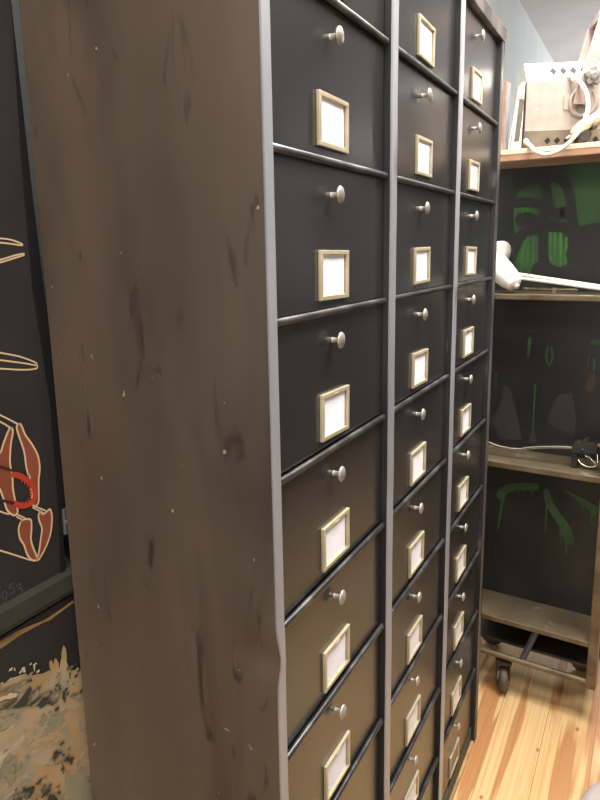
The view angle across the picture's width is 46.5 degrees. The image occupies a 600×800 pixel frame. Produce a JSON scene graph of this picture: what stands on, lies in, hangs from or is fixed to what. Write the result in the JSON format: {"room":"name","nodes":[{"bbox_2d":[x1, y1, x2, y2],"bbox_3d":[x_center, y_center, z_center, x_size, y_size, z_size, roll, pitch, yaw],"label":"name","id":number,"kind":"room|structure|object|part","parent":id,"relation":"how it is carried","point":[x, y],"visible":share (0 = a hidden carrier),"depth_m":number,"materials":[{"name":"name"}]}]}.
{"room":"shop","nodes":[
{"label":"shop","id":0,"kind":"room"},
{"bbox_2d":[11,0,553,562],"bbox_3d":[0.359,-0.427,2.439,0.076,2.852,7.600,5,14,26],"label":"wall","id":1,"kind":"structure","parent":0,"point":[523,45],"depth_m":3.52,"materials":[{"name":"paint"}]},
{"bbox_2d":[0,0,73,635],"bbox_3d":[-0.521,-0.283,0.520,0.025,1.300,0.821,5,14,26],"label":"painting","id":2,"kind":"object","parent":1,"relation":"attached to","point":[35,575],"visible":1,"depth_m":0.89,"materials":[{"name":"black paint"}]},
{"bbox_3d":[-0.511,0.334,0.652,0.025,0.038,0.821,5,14,26],"label":"moulding","id":3,"kind":"part","parent":2,"relation":"part of","materials":[{"name":"black wood"}]},
{"bbox_3d":[-0.349,-0.364,0.861,0.020,1.264,0.026,5,14,26],"label":"moulding","id":4,"kind":"part","parent":2,"relation":"part of","materials":[{"name":"black wood"}]},
{"bbox_2d":[0,592,92,799],"bbox_3d":[-0.502,0.818,0.767,0.022,0.940,0.840,5,14,26],"label":"painting","id":5,"kind":"object","parent":1,"relation":"attached to","point":[44,755],"visible":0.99,"depth_m":0.97,"materials":[{"name":"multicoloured paint"}]},
{"bbox_2d":[62,506,67,534],"bbox_3d":[-0.341,0.205,0.994,0.043,0.114,0.021,1,12,10],"label":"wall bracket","id":6,"kind":"object","parent":1,"relation":"attached to","point":[64,516],"visible":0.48,"depth_m":0.97,"materials":[{"name":"grey metal"}]},
{"bbox_2d":[453,636,599,799],"bbox_3d":[1.144,1.006,2.360,1.626,0.057,7.600,5,14,26],"label":"floor","id":7,"kind":"structure","parent":0,"point":[539,739],"depth_m":2.14,"materials":[{"name":"brown wood"}]},
{"bbox_2d":[19,0,505,799],"bbox_3d":[0.104,0.170,1.456,0.328,1.992,1.242,5,14,26],"label":"filing cabinet","id":8,"kind":"object","parent":7,"relation":"on","point":[268,228],"visible":1,"depth_m":0.91,"materials":[{"name":"brown metal"}]},
{"bbox_3d":[-0.171,0.290,0.919,0.326,1.991,0.012,5,14,26],"label":"panel","id":9,"kind":"part","parent":8,"relation":"part of","materials":[{"name":"brown metal"}]},
{"bbox_3d":[-0.047,0.299,0.868,0.059,1.991,0.023,5,14,26],"label":"post","id":10,"kind":"part","parent":8,"relation":"part of","materials":[{"name":"metal"}]},
{"bbox_3d":[-0.027,-0.409,0.928,0.158,0.183,0.373,5,14,26],"label":"drawer","id":11,"kind":"part","parent":8,"relation":"part of","materials":[{"name":"black metal"}]},
{"bbox_3d":[-0.024,-0.223,0.968,0.158,0.183,0.373,5,14,26],"label":"drawer","id":12,"kind":"part","parent":8,"relation":"part of","materials":[{"name":"black metal"}]},
{"bbox_3d":[-0.021,-0.037,1.008,0.158,0.183,0.373,5,14,26],"label":"drawer","id":13,"kind":"part","parent":8,"relation":"part of","materials":[{"name":"black metal"}]},
{"bbox_3d":[0.050,-0.309,0.912,0.010,0.010,0.378,5,14,26],"label":"hinge rod","id":14,"kind":"part","parent":8,"relation":"part of","materials":[{"name":"grey metal"}]},
{"bbox_3d":[-0.018,0.148,1.048,0.158,0.183,0.373,5,14,26],"label":"drawer","id":15,"kind":"part","parent":8,"relation":"part of","materials":[{"name":"black metal"}]},
{"bbox_3d":[0.053,-0.123,0.952,0.010,0.010,0.378,5,14,26],"label":"hinge rod","id":16,"kind":"part","parent":8,"relation":"part of","materials":[{"name":"black metal"}]},
{"bbox_3d":[-0.014,0.334,1.088,0.158,0.183,0.373,5,14,26],"label":"drawer","id":17,"kind":"part","parent":8,"relation":"part of","materials":[{"name":"black metal"}]},
{"bbox_3d":[0.043,-0.355,0.895,0.006,0.065,0.093,5,13,26],"label":"label frame","id":18,"kind":"part","parent":8,"relation":"part of","materials":[{"name":"gold metal"}]},
{"bbox_3d":[-0.011,0.520,1.128,0.158,0.183,0.373,5,14,26],"label":"drawer","id":19,"kind":"part","parent":8,"relation":"part of","materials":[{"name":"black metal"}]},
{"bbox_3d":[0.056,0.063,0.992,0.010,0.010,0.378,5,14,26],"label":"hinge rod","id":20,"kind":"part","parent":8,"relation":"part of","materials":[{"name":"black metal"}]},
{"bbox_3d":[0.046,-0.168,0.935,0.006,0.065,0.093,5,13,26],"label":"label frame","id":21,"kind":"part","parent":8,"relation":"part of","materials":[{"name":"gold metal"}]},
{"bbox_3d":[0.060,0.248,1.032,0.010,0.010,0.378,5,14,26],"label":"hinge rod","id":22,"kind":"part","parent":8,"relation":"part of","materials":[{"name":"black metal"}]},
{"bbox_3d":[0.050,0.018,0.975,0.006,0.065,0.093,5,12,26],"label":"label frame","id":23,"kind":"part","parent":8,"relation":"part of","materials":[{"name":"gold metal"}]},
{"bbox_3d":[0.053,0.202,1.014,0.006,0.065,0.093,5,14,26],"label":"label frame","id":24,"kind":"part","parent":8,"relation":"part of","materials":[{"name":"gold metal"}]},
{"bbox_3d":[0.063,0.434,1.072,0.010,0.010,0.378,5,14,26],"label":"hinge rod","id":25,"kind":"part","parent":8,"relation":"part of","materials":[{"name":"black metal"}]},
{"bbox_3d":[0.056,0.389,1.055,0.006,0.065,0.093,5,13,26],"label":"label frame","id":26,"kind":"part","parent":8,"relation":"part of","materials":[{"name":"gold metal"}]},
{"bbox_3d":[0.045,-0.453,0.869,0.017,0.023,0.023,5,14,26],"label":"knob","id":27,"kind":"part","parent":8,"relation":"part of","materials":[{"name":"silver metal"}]},
{"bbox_3d":[0.059,0.574,1.094,0.006,0.065,0.093,5,13,26],"label":"label frame","id":28,"kind":"part","parent":8,"relation":"part of","materials":[{"name":"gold metal"}]},
{"bbox_3d":[0.048,-0.267,0.908,0.017,0.023,0.023,5,14,26],"label":"knob","id":29,"kind":"part","parent":8,"relation":"part of","materials":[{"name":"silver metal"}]},
{"bbox_3d":[0.052,-0.081,0.948,0.017,0.023,0.023,5,14,26],"label":"knob","id":30,"kind":"part","parent":8,"relation":"part of","materials":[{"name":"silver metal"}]},
{"bbox_3d":[0.055,0.104,0.988,0.017,0.023,0.023,5,14,26],"label":"knob","id":31,"kind":"part","parent":8,"relation":"part of","materials":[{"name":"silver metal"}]},
{"bbox_3d":[0.058,0.290,1.028,0.017,0.023,0.023,5,14,26],"label":"knob","id":32,"kind":"part","parent":8,"relation":"part of","materials":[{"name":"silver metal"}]},
{"bbox_3d":[0.061,0.476,1.068,0.017,0.023,0.023,5,14,26],"label":"knob","id":33,"kind":"part","parent":8,"relation":"part of","materials":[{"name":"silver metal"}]},
{"bbox_3d":[-0.030,-0.595,0.888,0.158,0.183,0.373,5,14,26],"label":"drawer","id":34,"kind":"part","parent":8,"relation":"part of","materials":[{"name":"black metal"}]},
{"bbox_3d":[-0.008,0.706,1.168,0.158,0.183,0.373,5,14,26],"label":"drawer","id":35,"kind":"part","parent":8,"relation":"part of","materials":[{"name":"black metal"}]},
{"bbox_3d":[0.047,-0.495,0.873,0.010,0.010,0.378,5,14,26],"label":"hinge rod","id":36,"kind":"part","parent":8,"relation":"part of","materials":[{"name":"grey metal"}]},
{"bbox_3d":[0.066,0.620,1.112,0.010,0.010,0.378,5,14,26],"label":"hinge rod","id":37,"kind":"part","parent":8,"relation":"part of","materials":[{"name":"black metal"}]},
{"bbox_3d":[0.131,0.220,1.221,0.057,1.991,0.031,5,14,26],"label":"post","id":38,"kind":"part","parent":8,"relation":"part of","materials":[{"name":"metal"}]},
{"bbox_3d":[0.244,0.867,1.525,0.006,0.065,0.093,5,14,26],"label":"label frame","id":39,"kind":"part","parent":8,"relation":"part of","materials":[{"name":"gold metal"}]},
{"bbox_3d":[0.241,0.680,1.485,0.006,0.065,0.093,5,13,26],"label":"label frame","id":40,"kind":"part","parent":8,"relation":"part of","materials":[{"name":"gold metal"}]},
{"bbox_3d":[0.176,0.812,1.563,0.158,0.183,0.373,5,14,26],"label":"drawer","id":41,"kind":"part","parent":8,"relation":"part of","materials":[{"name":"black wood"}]},
{"bbox_3d":[0.243,0.770,1.493,0.017,0.023,0.023,5,14,26],"label":"knob","id":42,"kind":"part","parent":8,"relation":"part of","materials":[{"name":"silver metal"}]},
{"bbox_3d":[0.173,0.626,1.523,0.158,0.183,0.373,5,14,26],"label":"drawer","id":43,"kind":"part","parent":8,"relation":"part of","materials":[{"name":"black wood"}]},
{"bbox_3d":[0.238,0.495,1.445,0.006,0.065,0.093,5,13,26],"label":"label frame","id":44,"kind":"part","parent":8,"relation":"part of","materials":[{"name":"gold metal"}]},
{"bbox_3d":[0.250,0.726,1.507,0.010,0.010,0.378,5,14,26],"label":"hinge rod","id":45,"kind":"part","parent":8,"relation":"part of","materials":[{"name":"black metal"}]},
{"bbox_3d":[0.240,0.584,1.453,0.017,0.023,0.023,5,14,26],"label":"knob","id":46,"kind":"part","parent":8,"relation":"part of","materials":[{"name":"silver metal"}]},
{"bbox_3d":[0.170,0.441,1.483,0.158,0.183,0.373,5,14,26],"label":"drawer","id":47,"kind":"part","parent":8,"relation":"part of","materials":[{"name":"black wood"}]},
{"bbox_3d":[0.235,0.310,1.405,0.006,0.065,0.093,5,14,26],"label":"label frame","id":48,"kind":"part","parent":8,"relation":"part of","materials":[{"name":"gold metal"}]},
{"bbox_3d":[0.247,0.540,1.467,0.010,0.010,0.378,5,14,26],"label":"hinge rod","id":49,"kind":"part","parent":8,"relation":"part of","materials":[{"name":"black metal"}]},
{"bbox_3d":[0.237,0.399,1.413,0.017,0.023,0.023,5,14,26],"label":"knob","id":50,"kind":"part","parent":8,"relation":"part of","materials":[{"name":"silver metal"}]},
{"bbox_3d":[0.167,0.255,1.443,0.158,0.183,0.373,5,14,26],"label":"drawer","id":51,"kind":"part","parent":8,"relation":"part of","materials":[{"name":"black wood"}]},
{"bbox_3d":[0.232,0.124,1.365,0.006,0.065,0.093,5,14,26],"label":"label frame","id":52,"kind":"part","parent":8,"relation":"part of","materials":[{"name":"gold metal"}]},
{"bbox_3d":[0.244,0.355,1.427,0.010,0.010,0.378,5,14,26],"label":"hinge rod","id":53,"kind":"part","parent":8,"relation":"part of","materials":[{"name":"black metal"}]},
{"bbox_3d":[0.234,0.213,1.373,0.017,0.023,0.023,5,14,26],"label":"knob","id":54,"kind":"part","parent":8,"relation":"part of","materials":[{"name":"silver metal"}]},
{"bbox_3d":[0.163,0.069,1.403,0.158,0.183,0.373,5,14,26],"label":"drawer","id":55,"kind":"part","parent":8,"relation":"part of","materials":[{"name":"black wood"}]},
{"bbox_3d":[0.240,0.169,1.387,0.010,0.010,0.378,5,14,26],"label":"hinge rod","id":56,"kind":"part","parent":8,"relation":"part of","materials":[{"name":"black metal"}]},
{"bbox_3d":[0.228,-0.061,1.325,0.006,0.065,0.093,5,12,26],"label":"label frame","id":57,"kind":"part","parent":8,"relation":"part of","materials":[{"name":"gold metal"}]},
{"bbox_3d":[0.231,0.027,1.333,0.017,0.023,0.023,5,14,26],"label":"knob","id":58,"kind":"part","parent":8,"relation":"part of","materials":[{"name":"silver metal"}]},
{"bbox_3d":[0.160,-0.117,1.363,0.158,0.183,0.373,5,14,26],"label":"drawer","id":59,"kind":"part","parent":8,"relation":"part of","materials":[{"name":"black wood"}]},
{"bbox_3d":[0.237,-0.017,1.347,0.010,0.010,0.378,5,14,26],"label":"hinge rod","id":60,"kind":"part","parent":8,"relation":"part of","materials":[{"name":"black metal"}]},
{"bbox_3d":[0.225,-0.248,1.285,0.006,0.065,0.093,5,14,26],"label":"label frame","id":61,"kind":"part","parent":8,"relation":"part of","materials":[{"name":"gold metal"}]},
{"bbox_3d":[0.227,-0.159,1.293,0.017,0.023,0.023,5,14,26],"label":"knob","id":62,"kind":"part","parent":8,"relation":"part of","materials":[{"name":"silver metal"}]},
{"bbox_3d":[0.157,-0.302,1.323,0.158,0.183,0.373,5,14,26],"label":"drawer","id":63,"kind":"part","parent":8,"relation":"part of","materials":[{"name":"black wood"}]},
{"bbox_3d":[0.234,-0.203,1.307,0.010,0.010,0.378,5,14,26],"label":"hinge rod","id":64,"kind":"part","parent":8,"relation":"part of","materials":[{"name":"black metal"}]},
{"bbox_3d":[0.222,-0.434,1.246,0.006,0.065,0.093,5,14,26],"label":"label frame","id":65,"kind":"part","parent":8,"relation":"part of","materials":[{"name":"beige wood"}]},
{"bbox_3d":[0.224,-0.344,1.253,0.017,0.023,0.023,5,14,26],"label":"knob","id":66,"kind":"part","parent":8,"relation":"part of","materials":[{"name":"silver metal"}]},
{"bbox_3d":[0.154,-0.488,1.283,0.158,0.183,0.373,5,14,26],"label":"drawer","id":67,"kind":"part","parent":8,"relation":"part of","materials":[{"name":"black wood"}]},
{"bbox_3d":[0.231,-0.388,1.267,0.010,0.010,0.378,5,14,26],"label":"hinge rod","id":68,"kind":"part","parent":8,"relation":"part of","materials":[{"name":"grey metal"}]},
{"bbox_3d":[0.179,0.998,1.603,0.158,0.183,0.373,5,14,26],"label":"drawer","id":69,"kind":"part","parent":8,"relation":"part of","materials":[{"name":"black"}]},
{"bbox_3d":[0.219,-0.619,1.206,0.006,0.065,0.093,5,13,26],"label":"label frame","id":70,"kind":"part","parent":8,"relation":"part of","materials":[{"name":"gold metal"}]},
{"bbox_3d":[0.150,-0.674,1.243,0.158,0.183,0.373,5,14,26],"label":"drawer","id":71,"kind":"part","parent":8,"relation":"part of","materials":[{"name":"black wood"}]},
{"bbox_3d":[0.221,-0.530,1.214,0.017,0.023,0.023,5,14,26],"label":"knob","id":72,"kind":"part","parent":8,"relation":"part of","materials":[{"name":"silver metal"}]},
{"bbox_3d":[0.253,0.912,1.547,0.010,0.010,0.378,5,14,26],"label":"hinge rod","id":73,"kind":"part","parent":8,"relation":"part of","materials":[{"name":"black metal"}]},
{"bbox_3d":[0.228,-0.574,1.228,0.010,0.010,0.378,5,14,26],"label":"hinge rod","id":74,"kind":"part","parent":8,"relation":"part of","materials":[{"name":"grey metal"}]},
{"bbox_3d":[0.312,0.141,1.576,0.057,1.991,0.031,5,14,26],"label":"post","id":75,"kind":"part","parent":8,"relation":"part of","materials":[{"name":"metal"}]},
{"bbox_3d":[0.422,0.977,1.908,0.006,0.065,0.093,5,14,26],"label":"label frame","id":76,"kind":"part","parent":8,"relation":"part of","materials":[{"name":"gold metal"}]},
{"bbox_3d":[0.419,0.791,1.867,0.006,0.065,0.093,5,15,26],"label":"label frame","id":77,"kind":"part","parent":8,"relation":"part of","materials":[{"name":"gold metal"}]},
{"bbox_3d":[0.360,0.918,1.958,0.158,0.183,0.373,5,14,26],"label":"drawer","id":78,"kind":"part","parent":8,"relation":"part of","materials":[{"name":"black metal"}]},
{"bbox_3d":[0.423,0.878,1.879,0.017,0.023,0.023,5,14,26],"label":"knob","id":79,"kind":"part","parent":8,"relation":"part of","materials":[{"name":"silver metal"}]},
{"bbox_3d":[0.416,0.604,1.827,0.006,0.065,0.093,5,14,26],"label":"label frame","id":80,"kind":"part","parent":8,"relation":"part of","materials":[{"name":"gold metal"}]},
{"bbox_3d":[0.357,0.733,1.918,0.158,0.183,0.373,5,14,26],"label":"drawer","id":81,"kind":"part","parent":8,"relation":"part of","materials":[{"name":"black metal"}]},
{"bbox_3d":[0.420,0.693,1.839,0.017,0.023,0.023,5,14,26],"label":"knob","id":82,"kind":"part","parent":8,"relation":"part of","materials":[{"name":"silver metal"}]},
{"bbox_3d":[0.434,0.833,1.902,0.010,0.010,0.378,5,14,26],"label":"hinge rod","id":83,"kind":"part","parent":8,"relation":"part of","materials":[{"name":"black metal"}]},
{"bbox_3d":[0.413,0.419,1.788,0.006,0.065,0.093,5,14,26],"label":"label frame","id":84,"kind":"part","parent":8,"relation":"part of","materials":[{"name":"gold metal"}]},
{"bbox_3d":[0.264,1.150,1.608,0.008,0.007,1.213,5,14,26],"label":"plinth trim","id":85,"kind":"part","parent":8,"relation":"part of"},
{"bbox_3d":[0.354,0.547,1.878,0.158,0.183,0.373,5,14,26],"label":"drawer","id":86,"kind":"part","parent":8,"relation":"part of","materials":[{"name":"black metal"}]},
{"bbox_3d":[0.416,0.507,1.799,0.017,0.023,0.023,5,14,26],"label":"knob","id":87,"kind":"part","parent":8,"relation":"part of","materials":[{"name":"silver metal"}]},
{"bbox_3d":[0.431,0.647,1.862,0.010,0.010,0.378,5,14,26],"label":"hinge rod","id":88,"kind":"part","parent":8,"relation":"part of","materials":[{"name":"black metal"}]},
{"bbox_3d":[0.409,0.234,1.748,0.006,0.065,0.093,5,13,26],"label":"label frame","id":89,"kind":"part","parent":8,"relation":"part of","materials":[{"name":"gold metal"}]},
{"bbox_3d":[0.350,0.361,1.838,0.158,0.183,0.373,5,14,26],"label":"drawer","id":90,"kind":"part","parent":8,"relation":"part of","materials":[{"name":"black metal"}]},
{"bbox_3d":[0.413,0.321,1.759,0.017,0.023,0.023,5,14,26],"label":"knob","id":91,"kind":"part","parent":8,"relation":"part of","materials":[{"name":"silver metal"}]},
{"bbox_3d":[0.428,0.461,1.822,0.010,0.010,0.378,5,14,26],"label":"hinge rod","id":92,"kind":"part","parent":8,"relation":"part of","materials":[{"name":"black metal"}]},
{"bbox_3d":[0.406,0.048,1.708,0.006,0.065,0.093,5,13,26],"label":"label frame","id":93,"kind":"part","parent":8,"relation":"part of","materials":[{"name":"gold metal"}]},
{"bbox_3d":[0.425,0.275,1.782,0.010,0.010,0.378,5,14,26],"label":"hinge rod","id":94,"kind":"part","parent":8,"relation":"part of","materials":[{"name":"black metal"}]},
{"bbox_3d":[0.347,0.175,1.798,0.158,0.183,0.373,5,14,26],"label":"drawer","id":95,"kind":"part","parent":8,"relation":"part of","materials":[{"name":"black metal"}]},
{"bbox_3d":[0.410,0.136,1.719,0.017,0.023,0.023,5,14,26],"label":"knob","id":96,"kind":"part","parent":8,"relation":"part of","materials":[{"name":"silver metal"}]},
{"bbox_3d":[0.403,-0.139,1.668,0.006,0.065,0.093,5,14,26],"label":"label frame","id":97,"kind":"part","parent":8,"relation":"part of","materials":[{"name":"gold metal"}]},
{"bbox_3d":[0.421,0.089,1.742,0.010,0.010,0.378,5,14,26],"label":"hinge rod","id":98,"kind":"part","parent":8,"relation":"part of","materials":[{"name":"black metal"}]},
{"bbox_3d":[0.344,-0.010,1.758,0.158,0.183,0.373,5,14,26],"label":"drawer","id":99,"kind":"part","parent":8,"relation":"part of","materials":[{"name":"black metal"}]},
{"bbox_3d":[0.407,-0.050,1.679,0.017,0.023,0.023,5,14,26],"label":"knob","id":100,"kind":"part","parent":8,"relation":"part of","materials":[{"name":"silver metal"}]},
{"bbox_3d":[0.400,-0.325,1.628,0.006,0.065,0.093,5,12,26],"label":"label frame","id":101,"kind":"part","parent":8,"relation":"part of","materials":[{"name":"beige wood"}]},
{"bbox_3d":[0.341,-0.196,1.718,0.158,0.183,0.373,5,14,26],"label":"drawer","id":102,"kind":"part","parent":8,"relation":"part of","materials":[{"name":"black metal"}]},
{"bbox_3d":[0.418,-0.096,1.702,0.010,0.010,0.378,5,14,26],"label":"hinge rod","id":103,"kind":"part","parent":8,"relation":"part of","materials":[{"name":"black metal"}]},
{"bbox_3d":[0.404,-0.236,1.639,0.017,0.023,0.023,5,14,26],"label":"knob","id":104,"kind":"part","parent":8,"relation":"part of","materials":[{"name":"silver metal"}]},
{"bbox_3d":[0.397,-0.510,1.588,0.006,0.065,0.093,5,14,26],"label":"label frame","id":105,"kind":"part","parent":8,"relation":"part of","materials":[{"name":"gold metal"}]},
{"bbox_3d":[0.338,-0.382,1.678,0.158,0.183,0.373,5,14,26],"label":"drawer","id":106,"kind":"part","parent":8,"relation":"part of","materials":[{"name":"black metal"}]},
{"bbox_3d":[0.415,-0.282,1.662,0.010,0.010,0.378,5,14,26],"label":"hinge rod","id":107,"kind":"part","parent":8,"relation":"part of","materials":[{"name":"grey metal"}]},
{"bbox_3d":[0.401,-0.422,1.599,0.017,0.023,0.023,5,14,26],"label":"knob","id":108,"kind":"part","parent":8,"relation":"part of","materials":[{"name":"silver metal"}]},
{"bbox_3d":[0.335,-0.568,1.638,0.158,0.183,0.373,5,14,26],"label":"drawer","id":109,"kind":"part","parent":8,"relation":"part of","materials":[{"name":"black metal"}]},
{"bbox_3d":[0.393,-0.696,1.548,0.006,0.065,0.093,5,14,26],"label":"label frame","id":110,"kind":"part","parent":8,"relation":"part of","materials":[{"name":"gold metal"}]},
{"bbox_3d":[0.412,-0.468,1.622,0.010,0.010,0.378,5,14,26],"label":"hinge rod","id":111,"kind":"part","parent":8,"relation":"part of","materials":[{"name":"grey metal"}]},
{"bbox_3d":[0.397,-0.607,1.559,0.017,0.023,0.023,5,14,26],"label":"knob","id":112,"kind":"part","parent":8,"relation":"part of","materials":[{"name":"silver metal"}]},
{"bbox_3d":[0.408,-0.653,1.582,0.010,0.010,0.378,5,14,26],"label":"hinge rod","id":113,"kind":"part","parent":8,"relation":"part of","materials":[{"name":"grey metal"}]},
{"bbox_3d":[0.331,-0.753,1.598,0.158,0.183,0.373,5,14,26],"label":"drawer","id":114,"kind":"part","parent":8,"relation":"part of","materials":[{"name":"black metal"}]},
{"bbox_3d":[0.394,-0.793,1.519,0.017,0.023,0.023,5,14,26],"label":"knob","id":115,"kind":"part","parent":8,"relation":"part of","materials":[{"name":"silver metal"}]},
{"bbox_3d":[0.377,0.049,1.996,0.324,1.991,0.006,5,14,26],"label":"panel","id":116,"kind":"part","parent":8,"relation":"part of","materials":[{"name":"brown metal"}]},
{"bbox_3d":[0.222,-0.777,1.186,0.025,0.031,1.236,5,14,26],"label":"rail","id":117,"kind":"part","parent":8,"relation":"part of","materials":[{"name":"metal"}]},
{"bbox_3d":[0.492,0.062,1.929,0.057,1.991,0.027,5,14,26],"label":"post","id":118,"kind":"part","parent":8,"relation":"part of","materials":[{"name":"metal"}]},
{"bbox_2d":[480,142,599,692],"bbox_3d":[0.816,0.117,2.240,0.505,1.740,0.367,7,15,33],"label":"shelving unit","id":119,"kind":"object","parent":7,"relation":"on","point":[541,590],"visible":0.89,"depth_m":2.25,"materials":[{"name":"wood"}]},
{"bbox_2d":[501,81,510,150],"bbox_3d":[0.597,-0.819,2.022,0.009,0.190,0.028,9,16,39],"label":"book","id":120,"kind":"object","parent":119,"relation":"on","point":[507,85],"visible":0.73,"depth_m":2.02,"materials":[{"name":"brown paper"}]},
{"bbox_3d":[0.810,0.704,2.394,0.418,0.017,0.332,7,15,33],"label":"shelf","id":121,"kind":"part","parent":119,"relation":"part of","materials":[{"name":"wood"}]},
{"bbox_2d":[481,618,599,666],"bbox_3d":[0.842,0.823,2.452,0.416,0.010,0.228,7,15,33],"label":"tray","id":122,"kind":"object","parent":119,"relation":"on","point":[573,653],"depth_m":2.39,"materials":[{"name":"wood"}]},
{"bbox_3d":[0.819,0.444,2.341,0.441,0.512,0.014,7,15,33],"label":"panel","id":123,"kind":"part","parent":119,"relation":"part of","materials":[{"name":"green paint"}]},
{"bbox_3d":[0.801,0.184,2.283,0.418,0.019,0.332,7,15,33],"label":"shelf","id":124,"kind":"part","parent":119,"relation":"part of","materials":[{"name":"wood"}]},
{"bbox_3d":[0.809,-0.074,2.230,0.439,0.506,0.014,7,15,33],"label":"panel","id":125,"kind":"part","parent":119,"relation":"part of","materials":[{"name":"grey paint"}]},
{"bbox_2d":[489,437,599,467],"bbox_3d":[0.726,0.145,2.199,0.464,0.095,0.044,7,15,33],"label":"power cable","id":126,"kind":"object","parent":119,"relation":"on","point":[587,446],"visible":0.91,"depth_m":2.11,"materials":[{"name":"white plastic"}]},
{"bbox_2d":[495,241,599,292],"bbox_3d":[0.731,-0.400,2.093,0.420,0.157,0.135,7,15,33],"label":"desk lamp","id":127,"kind":"object","parent":119,"relation":"on","point":[507,276],"visible":0.83,"depth_m":2.10,"materials":[{"name":"white metal"}]},
{"bbox_3d":[0.621,-0.418,2.164,0.155,0.148,0.135,7,15,33],"label":"lamp shade","id":128,"kind":"part","parent":127,"relation":"part of","materials":[{"name":"white ceramic"}]},
{"bbox_3d":[0.790,-0.334,2.067,0.255,0.036,0.013,7,15,33],"label":"arm","id":129,"kind":"part","parent":127,"relation":"part of","materials":[{"name":"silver metal"}]},
{"bbox_3d":[0.776,-0.347,2.051,0.271,0.054,0.013,7,15,33],"label":"arm","id":130,"kind":"part","parent":127,"relation":"part of","materials":[{"name":"white metal"}]},
{"bbox_3d":[0.792,-0.330,2.172,0.418,0.016,0.332,7,15,33],"label":"shelf","id":131,"kind":"part","parent":119,"relation":"part of","materials":[{"name":"wood"}]},
{"bbox_3d":[0.801,-0.523,2.134,0.439,0.376,0.014,7,15,33],"label":"panel","id":132,"kind":"part","parent":119,"relation":"part of","materials":[{"name":"green paint"}]},
{"bbox_2d":[508,10,599,156],"bbox_3d":[0.786,-0.924,1.992,0.354,0.465,0.322,0,12,6],"label":"handbag","id":133,"kind":"object","parent":119,"relation":"on","point":[555,104],"visible":0.98,"depth_m":1.97,"materials":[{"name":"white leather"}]},
{"bbox_3d":[0.626,-0.817,2.020,0.032,0.179,0.055,0,12,6],"label":"filter frame","id":134,"kind":"part","parent":133,"relation":"part of","materials":[{"name":"white ceramic"}]},
{"bbox_3d":[0.793,-0.832,1.958,0.033,0.053,0.004,0,12,6],"label":"slotted plate","id":135,"kind":"part","parent":133,"relation":"part of","materials":[{"name":"grey metal"}]},
{"bbox_3d":[0.806,-0.891,1.914,0.050,0.048,0.020,0,12,6],"label":"star knob","id":136,"kind":"part","parent":133,"relation":"part of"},
{"bbox_3d":[0.895,0.120,2.012,0.028,1.589,0.028,7,15,33],"label":"post","id":137,"kind":"part","parent":119,"relation":"part of","materials":[{"name":"wood"}]},
{"bbox_2d":[580,780,599,799],"bbox_3d":[0.668,0.985,1.262,0.342,0.461,0.342,5,14,26],"label":"round stool","id":138,"kind":"object","parent":7,"relation":"on","point":[593,793],"visible":1,"depth_m":1.32,"materials":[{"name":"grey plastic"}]},
{"bbox_2d":[520,0,599,62],"bbox_3d":[1.097,-1.727,1.772,1.626,0.057,7.600,5,14,26],"label":"ceiling","id":139,"kind":"structure","parent":0,"point":[562,26],"depth_m":4.06,"materials":[{"name":"white paint"}]}
]}

